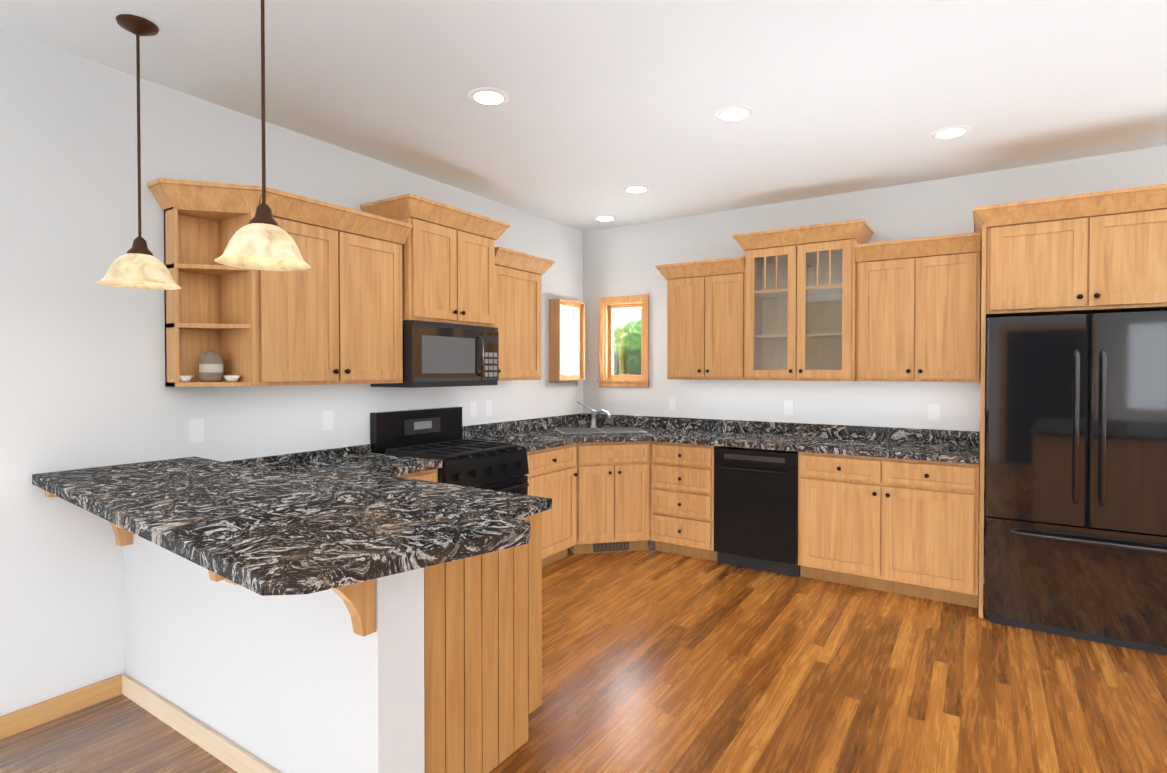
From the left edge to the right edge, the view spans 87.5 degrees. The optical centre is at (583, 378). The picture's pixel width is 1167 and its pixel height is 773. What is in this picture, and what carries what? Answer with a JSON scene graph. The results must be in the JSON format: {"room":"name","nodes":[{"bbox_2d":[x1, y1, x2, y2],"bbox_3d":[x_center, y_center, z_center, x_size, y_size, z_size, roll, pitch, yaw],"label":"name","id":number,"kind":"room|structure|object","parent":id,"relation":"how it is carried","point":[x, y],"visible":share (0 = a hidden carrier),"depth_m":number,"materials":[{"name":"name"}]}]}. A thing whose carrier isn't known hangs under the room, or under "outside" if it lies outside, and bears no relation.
{"room":"kitchen","nodes":[
{"label":"kitchen","id":0,"kind":"room"},
{"bbox_2d":[0,29,582,715],"bbox_3d":[-2.325,0.024,2.442,0.120,2.780,8.320,1,1,33],"label":"wall","id":1,"kind":"structure","parent":0,"point":[82,367],"depth_m":2.67,"materials":[{"name":"paint"}]},
{"bbox_2d":[0,674,121,738],"bbox_3d":[-3.272,1.393,0.884,0.013,0.085,4.406,1,1,33],"label":"baseboard","id":2,"kind":"structure","parent":1,"relation":"attached to","point":[21,720],"depth_m":2.54,"materials":[{"name":"brown wood"}]},
{"bbox_2d":[188,418,203,442],"bbox_3d":[-1.901,0.257,2.992,0.008,0.116,0.070,1,1,33],"label":"electrical outlet","id":3,"kind":"object","parent":1,"relation":"attached to","point":[196,430],"visible":1,"depth_m":2.99,"materials":[{"name":"white plastic"}]},
{"bbox_2d":[147,178,261,386],"bbox_3d":[-1.753,-0.430,2.835,0.398,0.938,0.321,1,1,33],"label":"open shelf","id":4,"kind":"object","parent":1,"relation":"attached to","point":[210,322],"visible":1,"depth_m":2.91,"materials":[{"name":"brown wood"}]},
{"bbox_2d":[179,376,192,381],"bbox_3d":[-1.882,0.002,2.875,0.076,0.030,0.074,1,1,33],"label":"bowl","id":5,"kind":"object","parent":4,"relation":"on","point":[181,378],"depth_m":2.86,"materials":[{"name":"white ceramic"}]},
{"bbox_2d":[199,350,223,381],"bbox_3d":[-1.784,-0.059,2.924,0.101,0.152,0.101,1,1,33],"label":"canister","id":6,"kind":"object","parent":4,"relation":"on","point":[211,366],"depth_m":2.89,"materials":[{"name":"grey ceramic"}]},
{"bbox_2d":[224,375,239,381],"bbox_3d":[-1.682,0.002,2.917,0.076,0.030,0.074,1,1,33],"label":"bowl","id":7,"kind":"object","parent":4,"relation":"on","point":[236,378],"depth_m":2.90,"materials":[{"name":"white ceramic"}]},
{"bbox_2d":[323,410,332,430],"bbox_3d":[-1.508,0.249,3.595,0.008,0.116,0.070,1,1,33],"label":"electrical outlet","id":8,"kind":"object","parent":1,"relation":"attached to","point":[327,420],"visible":1,"depth_m":3.59,"materials":[{"name":"white plastic"}]},
{"bbox_2d":[255,187,411,385],"bbox_3d":[-1.421,-0.437,3.345,0.398,0.938,0.888,1,1,33],"label":"upper cabinet","id":9,"kind":"object","parent":1,"relation":"attached to","point":[333,314],"visible":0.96,"depth_m":3.23,"materials":[{"name":"brown wood"}]},
{"bbox_2d":[360,193,509,326],"bbox_3d":[-0.946,-0.715,4.024,0.448,0.720,0.900,1,1,33],"label":"upper cabinet","id":10,"kind":"object","parent":1,"relation":"attached to","point":[448,263],"visible":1,"depth_m":3.85,"materials":[{"name":"brown wood"}]},
{"bbox_2d":[371,320,498,387],"bbox_3d":[-0.950,-0.149,4.031,0.443,0.400,0.752,1,1,33],"label":"microwave","id":11,"kind":"object","parent":10,"relation":"attached to","point":[436,354],"visible":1,"depth_m":3.84,"materials":[{"name":"black metal"}]},
{"bbox_2d":[470,401,476,416],"bbox_3d":[-0.837,0.234,4.626,0.008,0.116,0.070,1,1,33],"label":"electrical outlet","id":12,"kind":"object","parent":1,"relation":"attached to","point":[473,409],"visible":1,"depth_m":4.62,"materials":[{"name":"white plastic"}]},
{"bbox_2d":[486,400,491,415],"bbox_3d":[-0.745,0.233,4.769,0.008,0.116,0.070,1,1,33],"label":"electrical outlet","id":13,"kind":"object","parent":1,"relation":"attached to","point":[488,408],"visible":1,"depth_m":4.76,"materials":[{"name":"white plastic"}]},
{"bbox_2d":[495,247,554,380],"bbox_3d":[-0.573,-0.455,4.646,0.398,0.938,0.668,1,1,33],"label":"upper cabinet","id":14,"kind":"object","parent":1,"relation":"attached to","point":[518,300],"visible":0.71,"depth_m":4.55,"materials":[{"name":"brown wood"}]},
{"bbox_2d":[544,293,584,387],"bbox_3d":[-0.160,-0.338,5.573,0.148,0.840,0.540,1,1,33],"label":"window","id":15,"kind":"structure","parent":1,"relation":"in","point":[554,352],"depth_m":5.50,"materials":[{"name":"brown wood"}]},
{"bbox_2d":[0,540,1166,772],"bbox_3d":[0.859,1.491,0.460,7.640,0.100,8.440,1,1,33],"label":"floor","id":16,"kind":"structure","parent":0,"point":[658,662],"depth_m":2.74,"materials":[{"name":"brown wood"}]},
{"bbox_2d":[123,533,424,772],"bbox_3d":[-1.286,0.924,2.336,1.750,0.983,0.177,1,1,33],"label":"wall","id":17,"kind":"structure","parent":16,"relation":"on","point":[309,683],"depth_m":2.05,"materials":[{"name":"white paint"}]},
{"bbox_2d":[122,674,280,772],"bbox_3d":[-1.333,1.374,2.259,1.737,0.085,0.013,1,1,33],"label":"baseboard","id":18,"kind":"structure","parent":17,"relation":"attached to","point":[228,752],"depth_m":2.36,"materials":[{"name":"brown wood"}]},
{"bbox_2d":[396,469,437,481],"bbox_3d":[-1.212,0.958,3.440,0.665,0.886,0.518,1,1,33],"label":"base cabinet","id":19,"kind":"object","parent":16,"relation":"on","point":[430,475],"depth_m":3.41,"materials":[{"name":"brown wood"}]},
{"bbox_2d":[370,407,528,494],"bbox_3d":[-0.835,0.804,3.964,0.722,1.180,0.754,1,1,33],"label":"gas range","id":20,"kind":"object","parent":16,"relation":"on","point":[433,433],"visible":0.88,"depth_m":3.92,"materials":[{"name":"black metal"}]},
{"bbox_2d":[525,444,577,566],"bbox_3d":[-0.472,0.942,4.576,0.665,0.886,0.652,1,1,33],"label":"base cabinet","id":21,"kind":"object","parent":16,"relation":"on","point":[552,474],"visible":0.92,"depth_m":4.47,"materials":[{"name":"brown wood"}]},
{"bbox_2d":[569,441,650,554],"bbox_3d":[0.210,0.938,4.886,0.608,0.886,0.355,0,1,-12],"label":"base cabinet","id":22,"kind":"object","parent":16,"relation":"on","point":[613,491],"visible":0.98,"depth_m":4.75,"materials":[{"name":"brown wood"}]},
{"bbox_2d":[32,413,978,636],"bbox_3d":[0.183,0.547,3.240,3.215,0.347,4.252,1,1,33],"label":"countertop","id":23,"kind":"structure","parent":22,"relation":"on","point":[349,525],"depth_m":2.07,"materials":[{"name":"black stone"}]},
{"bbox_2d":[577,401,610,427],"bbox_3d":[0.112,0.323,5.388,0.360,0.241,0.128,1,1,33],"label":"faucet","id":24,"kind":"object","parent":23,"relation":"on","point":[594,413],"visible":0.98,"depth_m":5.42,"materials":[{"name":"silver metal"}]},
{"bbox_2d":[594,541,628,551],"bbox_3d":[0.222,1.332,4.840,0.290,0.076,0.010,0,1,-12],"label":"air vent register","id":25,"kind":"object","parent":22,"relation":"attached to","point":[610,546],"visible":0.96,"depth_m":4.83,"materials":[{"name":"grey"}]},
{"bbox_2d":[651,441,718,560],"bbox_3d":[0.905,0.938,4.915,0.520,0.886,0.665,1,1,33],"label":"base cabinet","id":26,"kind":"object","parent":16,"relation":"on","point":[682,498],"visible":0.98,"depth_m":4.67,"materials":[{"name":"brown wood"}]},
{"bbox_2d":[714,446,800,576],"bbox_3d":[1.368,0.950,4.590,0.598,0.870,0.645,1,1,33],"label":"dishwasher","id":27,"kind":"object","parent":16,"relation":"on","point":[755,508],"visible":0.94,"depth_m":4.35,"materials":[{"name":"black metal"}]},
{"bbox_2d":[798,452,978,607],"bbox_3d":[2.070,0.948,4.156,1.045,0.886,0.665,1,1,33],"label":"base cabinet","id":28,"kind":"object","parent":16,"relation":"on","point":[908,527],"visible":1,"depth_m":3.88,"materials":[{"name":"brown wood"}]},
{"bbox_2d":[973,183,1166,617],"bbox_3d":[2.895,0.205,3.562,1.054,2.388,0.745,1,1,33],"label":"cabinet","id":29,"kind":"object","parent":16,"relation":"on","point":[1097,252],"visible":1,"depth_m":3.34,"materials":[{"name":"brown wood"}]},
{"bbox_2d":[984,311,1166,654],"bbox_3d":[2.866,0.524,3.525,0.908,1.750,0.821,1,1,33],"label":"refrigerator","id":30,"kind":"object","parent":16,"relation":"on","point":[1076,487],"visible":1,"depth_m":3.25,"materials":[{"name":"black metal"}]},
{"bbox_2d":[0,0,1166,231],"bbox_3d":[0.859,-1.388,0.421,7.640,0.100,8.440,1,1,33],"label":"ceiling","id":31,"kind":"structure","parent":0,"point":[596,114],"depth_m":2.84,"materials":[{"name":"white paint"}]},
{"bbox_2d":[96,14,180,289],"bbox_3d":[-1.717,-0.862,2.356,0.268,1.004,0.268,1,1,33],"label":"pendant light","id":32,"kind":"object","parent":31,"relation":"hanging from","point":[138,265],"visible":0.98,"depth_m":2.33,"materials":[{"name":"beige glass"}]},
{"bbox_2d":[214,0,310,270],"bbox_3d":[-0.988,-0.855,1.881,0.268,1.004,0.268,1,1,33],"label":"pendant light","id":33,"kind":"object","parent":31,"relation":"hanging from","point":[262,240],"visible":1,"depth_m":1.86,"materials":[{"name":"beige glass"}]},
{"bbox_2d":[468,88,508,105],"bbox_3d":[-0.462,-1.370,2.976,0.200,0.006,0.200,1,1,33],"label":"recessed light","id":34,"kind":"object","parent":31,"relation":"in","point":[488,96],"visible":1,"depth_m":2.96,"materials":[{"name":"white plastic"}]},
{"bbox_2d":[594,215,616,220],"bbox_3d":[0.192,-1.402,5.354,0.200,0.006,0.200,1,1,33],"label":"recessed light","id":35,"kind":"object","parent":31,"relation":"in","point":[605,218],"visible":0.98,"depth_m":5.34,"materials":[{"name":"white plastic"}]},
{"bbox_2d":[623,185,649,192],"bbox_3d":[0.390,-1.390,4.485,0.200,0.006,0.200,1,1,33],"label":"recessed light","id":36,"kind":"object","parent":31,"relation":"in","point":[636,188],"visible":0.96,"depth_m":4.47,"materials":[{"name":"white plastic"}]},
{"bbox_2d":[715,105,753,121],"bbox_3d":[0.784,-1.372,3.167,0.200,0.006,0.200,1,1,33],"label":"recessed light","id":37,"kind":"object","parent":31,"relation":"in","point":[734,113],"visible":1,"depth_m":3.15,"materials":[{"name":"white plastic"}]},
{"bbox_2d":[930,126,970,139],"bbox_3d":[2.060,-1.376,3.422,0.200,0.006,0.200,1,1,33],"label":"recessed light","id":38,"kind":"object","parent":31,"relation":"in","point":[951,132],"visible":0.96,"depth_m":3.41,"materials":[{"name":"white plastic"}]},
{"bbox_2d":[583,146,1166,582],"bbox_3d":[3.128,0.004,3.927,7.640,2.780,0.120,1,1,33],"label":"wall","id":39,"kind":"structure","parent":0,"point":[621,260],"depth_m":4.72,"materials":[{"name":"paint"}]},
{"bbox_2d":[597,294,649,386],"bbox_3d":[0.396,-0.340,5.682,0.540,0.840,0.148,1,1,33],"label":"window","id":40,"kind":"structure","parent":39,"relation":"in","point":[607,307],"depth_m":5.70,"materials":[{"name":"brown wood"}]},
{"bbox_2d":[669,397,676,409],"bbox_3d":[0.788,0.224,5.376,0.070,0.116,0.008,1,1,33],"label":"electrical outlet","id":41,"kind":"object","parent":39,"relation":"attached to","point":[672,403],"visible":1,"depth_m":5.37,"materials":[{"name":"white plastic"}]},
{"bbox_2d":[655,256,744,379],"bbox_3d":[1.007,-0.460,4.989,0.736,0.938,0.398,1,1,33],"label":"upper cabinet","id":42,"kind":"object","parent":39,"relation":"attached to","point":[705,319],"visible":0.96,"depth_m":4.85,"materials":[{"name":"brown wood"}]},
{"bbox_2d":[784,400,792,414],"bbox_3d":[1.626,0.232,4.830,0.070,0.116,0.008,1,1,33],"label":"electrical outlet","id":43,"kind":"object","parent":39,"relation":"attached to","point":[788,407],"visible":1,"depth_m":4.83,"materials":[{"name":"white plastic"}]},
{"bbox_2d":[732,219,873,380],"bbox_3d":[1.630,-0.533,4.553,0.912,1.098,0.448,1,1,33],"label":"upper cabinet","id":44,"kind":"object","parent":39,"relation":"attached to","point":[800,299],"visible":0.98,"depth_m":4.49,"materials":[{"name":"brown wood"}]},
{"bbox_2d":[855,232,980,381],"bbox_3d":[2.275,-0.448,4.163,0.725,0.938,0.398,1,1,33],"label":"upper cabinet","id":45,"kind":"object","parent":39,"relation":"attached to","point":[918,310],"visible":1,"depth_m":4.03,"materials":[{"name":"brown wood"}]},
{"bbox_2d":[928,404,939,420],"bbox_3d":[2.464,0.239,4.285,0.070,0.116,0.008,1,1,33],"label":"electrical outlet","id":46,"kind":"object","parent":39,"relation":"attached to","point":[933,412],"visible":1,"depth_m":4.28,"materials":[{"name":"white plastic"}]},
{"bbox_3d":[-0.561,0.972,2.373,0.534,0.886,0.665,1,1,33],"label":"base cabinet","id":47,"kind":"object","parent":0,"visible":0},
{"bbox_2d":[424,512,541,772],"bbox_3d":[-0.343,0.975,2.199,0.018,0.886,0.615,1,1,33],"label":"peninsula end panel","id":48,"kind":"object","parent":47,"relation":"attached to","point":[482,656],"visible":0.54,"depth_m":2.16,"materials":[{"name":"brown wood"}]},
{"label":"outside","id":49,"kind":"structure","parent":0,"visible":0},
{"bbox_2d":[560,305,640,374],"bbox_3d":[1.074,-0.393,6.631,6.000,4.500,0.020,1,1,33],"label":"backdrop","id":50,"kind":"structure","parent":49,"point":[628,344],"depth_m":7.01,"materials":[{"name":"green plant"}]}
]}

